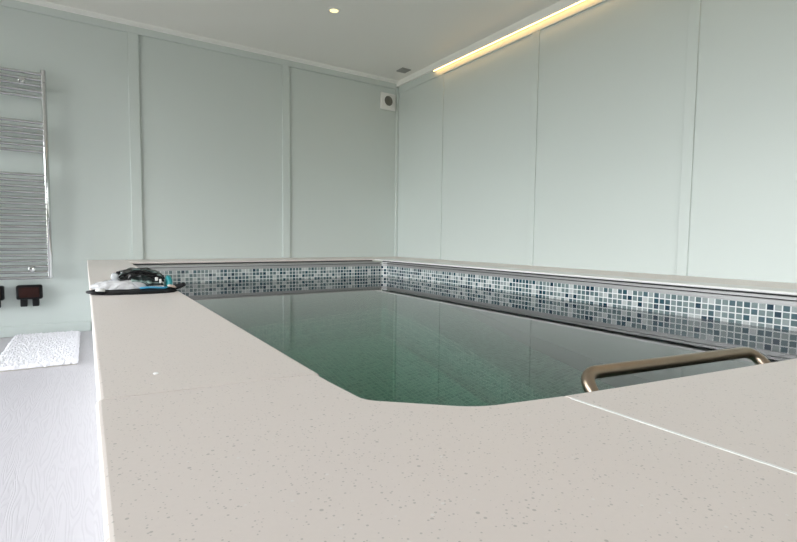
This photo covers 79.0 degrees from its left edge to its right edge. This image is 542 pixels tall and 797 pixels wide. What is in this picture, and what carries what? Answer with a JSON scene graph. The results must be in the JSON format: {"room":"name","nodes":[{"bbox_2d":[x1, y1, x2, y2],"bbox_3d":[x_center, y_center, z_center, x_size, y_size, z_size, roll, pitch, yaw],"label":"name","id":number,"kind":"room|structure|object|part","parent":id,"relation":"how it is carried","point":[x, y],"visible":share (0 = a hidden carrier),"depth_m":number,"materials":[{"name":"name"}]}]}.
{"room":"indoor swimming pool","nodes":[
{"label":"indoor swimming pool","id":0,"kind":"room"},
{"bbox_2d":[0,331,103,541],"bbox_3d":[-0.512,0.672,0.946,5.333,0.060,6.458,-2,4,-33],"label":"floor","id":1,"kind":"structure","parent":0,"point":[50,482],"depth_m":1.56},
{"bbox_2d":[0,330,80,371],"bbox_3d":[-2.201,0.471,2.986,0.390,0.037,1.016,-2,4,-33],"label":"bath mat","id":2,"kind":"object","parent":1,"relation":"on","point":[37,350],"visible":1,"depth_m":2.84,"materials":[{"name":"white fabric"}]},
{"bbox_2d":[92,260,796,401],"bbox_3d":[0.029,0.612,2.523,2.704,1.167,4.394,-2,4,-33],"label":"swimming pool","id":3,"kind":"object","parent":1,"relation":"in","point":[779,311],"visible":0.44,"depth_m":2.76,"materials":[{"name":"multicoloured tile"}]},
{"bbox_3d":[0.033,0.288,2.502,2.704,0.516,4.394,-2,4,-33],"label":"panel","id":4,"kind":"part","parent":3,"relation":"part of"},
{"bbox_2d":[87,260,318,400],"bbox_3d":[-1.207,0.033,2.113,0.250,0.012,3.666,-2,4,-33],"label":"coping slab","id":5,"kind":"object","parent":3,"relation":"on","point":[189,345],"visible":0.68,"depth_m":0.78,"materials":[{"name":"stone"}]},
{"bbox_2d":[86,275,185,294],"bbox_3d":[-0.849,0.042,1.568,0.281,0.052,0.185,-2,4,-33],"label":"tray","id":6,"kind":"object","parent":5,"relation":"on","point":[99,291],"depth_m":1.52,"materials":[{"name":"black plastic"}]},
{"bbox_3d":[-0.927,0.064,1.491,0.065,0.013,0.099,-2,4,-33],"label":"cord","id":7,"kind":"part","parent":6,"relation":"part of","materials":[{"name":"black rubber"}]},
{"bbox_2d":[90,280,145,289],"bbox_3d":[-0.895,0.041,1.551,0.162,0.027,0.118,-2,4,-33],"label":"packet","id":8,"kind":"object","parent":6,"relation":"on","point":[107,284],"visible":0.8,"depth_m":1.51,"materials":[{"name":"white plastic"}]},
{"bbox_2d":[110,267,164,285],"bbox_3d":[-0.857,0.018,1.589,0.158,0.058,0.104,-2,4,-33],"label":"goggles","id":9,"kind":"object","parent":8,"relation":"on","point":[149,277],"visible":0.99,"depth_m":1.57,"materials":[{"name":"black plastic"}]},
{"bbox_3d":[-0.780,0.036,1.581,0.050,0.041,0.124,2,4,15],"label":"bathing cap","id":10,"kind":"part","parent":6,"relation":"part of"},
{"bbox_3d":[-0.772,0.033,1.620,0.026,0.038,0.054,-2,4,-33],"label":"crown","id":11,"kind":"part","parent":6,"relation":"part of","materials":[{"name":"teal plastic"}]},
{"bbox_3d":[-0.744,0.052,1.608,0.062,0.028,0.045,-2,4,-33],"label":"cord","id":12,"kind":"part","parent":6,"relation":"part of","materials":[{"name":"black rubber"}]},
{"bbox_2d":[127,257,410,263],"bbox_3d":[-0.937,-0.100,4.199,2.469,0.012,0.451,-2,4,-33],"label":"coping slab","id":13,"kind":"object","parent":3,"relation":"on","point":[142,261],"visible":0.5,"depth_m":3.92,"materials":[{"name":"stone"}]},
{"bbox_2d":[96,374,796,541],"bbox_3d":[0.070,0.165,0.328,0.456,0.012,0.772,-2,4,-33],"label":"coping slab","id":14,"kind":"object","parent":3,"relation":"on","point":[303,458],"visible":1,"depth_m":0.37,"materials":[{"name":"stone"}]},
{"bbox_2d":[173,276,796,405],"bbox_3d":[-0.029,0.672,2.379,1.962,1.004,3.375,-2,4,-33],"label":"pool water","id":15,"kind":"object","parent":3,"relation":"on","point":[375,338],"visible":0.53,"depth_m":1.63,"materials":[{"name":"green liquid"}]},
{"bbox_2d":[374,258,796,295],"bbox_3d":[0.965,-0.003,3.053,0.526,0.012,3.544,-2,4,-33],"label":"coping slab","id":16,"kind":"object","parent":3,"relation":"on","point":[783,288],"visible":1,"depth_m":2.51,"materials":[{"name":"stone"}]},
{"bbox_2d":[581,347,770,392],"bbox_3d":[0.639,0.354,0.950,0.546,0.332,0.255,-1,4,-26],"label":"grab rail","id":17,"kind":"object","parent":3,"relation":"attached to","point":[588,377],"visible":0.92,"depth_m":1.01,"materials":[{"name":"metal"}]},
{"bbox_2d":[564,358,796,474],"bbox_3d":[1.282,0.137,0.962,2.269,0.012,0.520,-2,4,-33],"label":"coping slab","id":18,"kind":"object","parent":3,"relation":"on","point":[750,412],"visible":0.79,"depth_m":0.53,"materials":[{"name":"stone"}]},
{"bbox_2d":[0,6,396,391],"bbox_3d":[-2.290,-0.387,3.643,5.573,3.160,0.120,-2,4,-33],"label":"wall","id":19,"kind":"structure","parent":0,"point":[211,121],"depth_m":3.88,"materials":[{"name":"grey paint"}]},
{"bbox_2d":[0,286,4,307],"bbox_3d":[-2.760,0.178,3.267,0.146,0.149,0.067,-2,4,-33],"label":"wall box","id":20,"kind":"object","parent":19,"relation":"attached to","point":[2,292],"visible":1,"depth_m":3.28,"materials":[{"name":"black plastic"}]},
{"bbox_2d":[0,67,52,279],"bbox_3d":[-2.671,-0.656,3.239,0.540,1.432,0.110,-2,4,-33],"label":"towel radiator","id":21,"kind":"object","parent":19,"relation":"attached to","point":[21,79],"visible":1,"depth_m":3.29,"materials":[{"name":"silver metal"}]},
{"bbox_2d":[16,284,42,306],"bbox_3d":[-2.582,0.173,3.382,0.146,0.149,0.067,-2,4,-33],"label":"wall box","id":22,"kind":"object","parent":19,"relation":"attached to","point":[23,292],"visible":1,"depth_m":3.36,"materials":[{"name":"black plastic"}]},
{"bbox_3d":[-2.565,0.149,3.355,0.114,0.071,0.006,-2,4,-33],"label":"lid","id":23,"kind":"part","parent":22,"relation":"part of","materials":[{"name":"brown plastic"}]},
{"bbox_2d":[0,321,90,337],"bbox_3d":[-3.401,0.443,2.902,2.620,0.075,0.014,-2,4,-33],"label":"baseboard","id":24,"kind":"structure","parent":19,"relation":"attached to","point":[9,331],"depth_m":3.46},
{"bbox_2d":[127,32,142,259],"bbox_3d":[-2.015,-0.940,3.700,0.073,1.706,0.016,-2,4,-33],"label":"trim","id":25,"kind":"structure","parent":19,"relation":"attached to","point":[132,39],"depth_m":3.69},
{"bbox_2d":[0,0,395,88],"bbox_3d":[-2.249,-1.810,3.485,5.303,0.054,0.016,-2,4,-33],"label":"trim","id":26,"kind":"structure","parent":19,"relation":"attached to","point":[14,4],"depth_m":3.81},
{"bbox_2d":[16,0,397,83],"bbox_3d":[-2.225,-1.846,3.474,5.333,0.023,0.056,-2,4,-33],"label":"trim","id":27,"kind":"structure","parent":19,"relation":"attached to","point":[35,2],"depth_m":3.85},
{"bbox_2d":[282,65,289,257],"bbox_3d":[-1.012,-0.971,4.349,0.069,1.706,0.016,-2,4,-33],"label":"trim","id":28,"kind":"structure","parent":19,"relation":"attached to","point":[285,69],"depth_m":4.34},
{"bbox_2d":[380,92,395,110],"bbox_3d":[-0.104,-1.708,4.872,0.176,0.164,0.036,-2,4,-33],"label":"air vent","id":29,"kind":"object","parent":19,"relation":"in","point":[387,101],"visible":1,"depth_m":4.86,"materials":[{"name":"white plastic"}]},
{"bbox_2d":[385,96,392,105],"bbox_3d":[-0.100,-1.712,4.862,0.098,0.098,0.005,-2,4,-33],"label":"grille","id":30,"kind":"object","parent":29,"relation":"attached to","point":[388,99],"depth_m":4.86,"materials":[{"name":"grey plastic"}]},
{"bbox_2d":[394,88,398,256],"bbox_3d":[-0.018,-1.010,4.987,0.028,1.723,0.022,-2,4,-33],"label":"trim","id":31,"kind":"structure","parent":19,"relation":"attached to","point":[397,89],"depth_m":4.98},
{"bbox_2d":[42,0,559,80],"bbox_3d":[-0.484,-1.722,0.789,5.573,0.120,6.698,-2,4,-33],"label":"ceiling","id":32,"kind":"structure","parent":0,"point":[381,38],"depth_m":3.60,"materials":[{"name":"white paint"}]},
{"bbox_2d":[327,7,340,13],"bbox_3d":[-0.453,-1.829,3.394,0.092,0.006,0.092,-2,4,-33],"label":"recessed light","id":33,"kind":"object","parent":32,"relation":"in","point":[333,10],"visible":1,"depth_m":3.39,"materials":[{"name":"white plastic"}]},
{"bbox_2d":[397,67,410,72],"bbox_3d":[0.049,-1.898,4.576,0.100,0.011,0.110,-2,4,-33],"label":"ceiling vent","id":34,"kind":"object","parent":32,"relation":"in","point":[402,70],"visible":1,"depth_m":4.56,"materials":[{"name":"grey plastic"}]},
{"bbox_2d":[397,0,796,282],"bbox_3d":[1.819,-0.252,2.320,0.120,3.160,6.578,-2,4,-33],"label":"wall","id":35,"kind":"structure","parent":0,"point":[612,73],"depth_m":2.92,"materials":[{"name":"white paint"}]},
{"bbox_2d":[436,74,443,259],"bbox_3d":[0.376,-0.936,4.398,0.010,1.661,0.070,-2,4,-33],"label":"trim","id":36,"kind":"structure","parent":35,"relation":"attached to","point":[441,77],"depth_m":4.39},
{"bbox_2d":[396,0,574,87],"bbox_3d":[1.740,-1.704,2.233,0.032,0.052,6.455,-2,4,-33],"label":"trim","id":37,"kind":"structure","parent":35,"relation":"attached to","point":[561,3],"depth_m":3.81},
{"bbox_2d":[399,0,605,93],"bbox_3d":[1.754,-1.647,2.235,0.009,0.072,6.436,-2,4,-33],"label":"trim","id":38,"kind":"structure","parent":35,"relation":"attached to","point":[586,4],"depth_m":3.66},
{"bbox_2d":[432,0,584,70],"bbox_3d":[1.887,-1.650,1.983,0.025,0.020,5.770,-2,4,-33],"label":"led strip","id":39,"kind":"object","parent":35,"relation":"attached to","point":[575,2],"visible":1,"depth_m":3.57,"materials":[{"name":"white plastic"}]},
{"bbox_2d":[526,31,539,265],"bbox_3d":[0.969,-0.869,3.485,0.010,1.661,0.062,-2,4,-33],"label":"trim","id":40,"kind":"structure","parent":35,"relation":"attached to","point":[536,36],"depth_m":3.48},
{"bbox_2d":[676,0,700,275],"bbox_3d":[1.554,-0.803,2.583,0.010,1.661,0.057,-2,4,-33],"label":"trim","id":41,"kind":"structure","parent":35,"relation":"attached to","point":[694,5],"depth_m":2.58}
]}

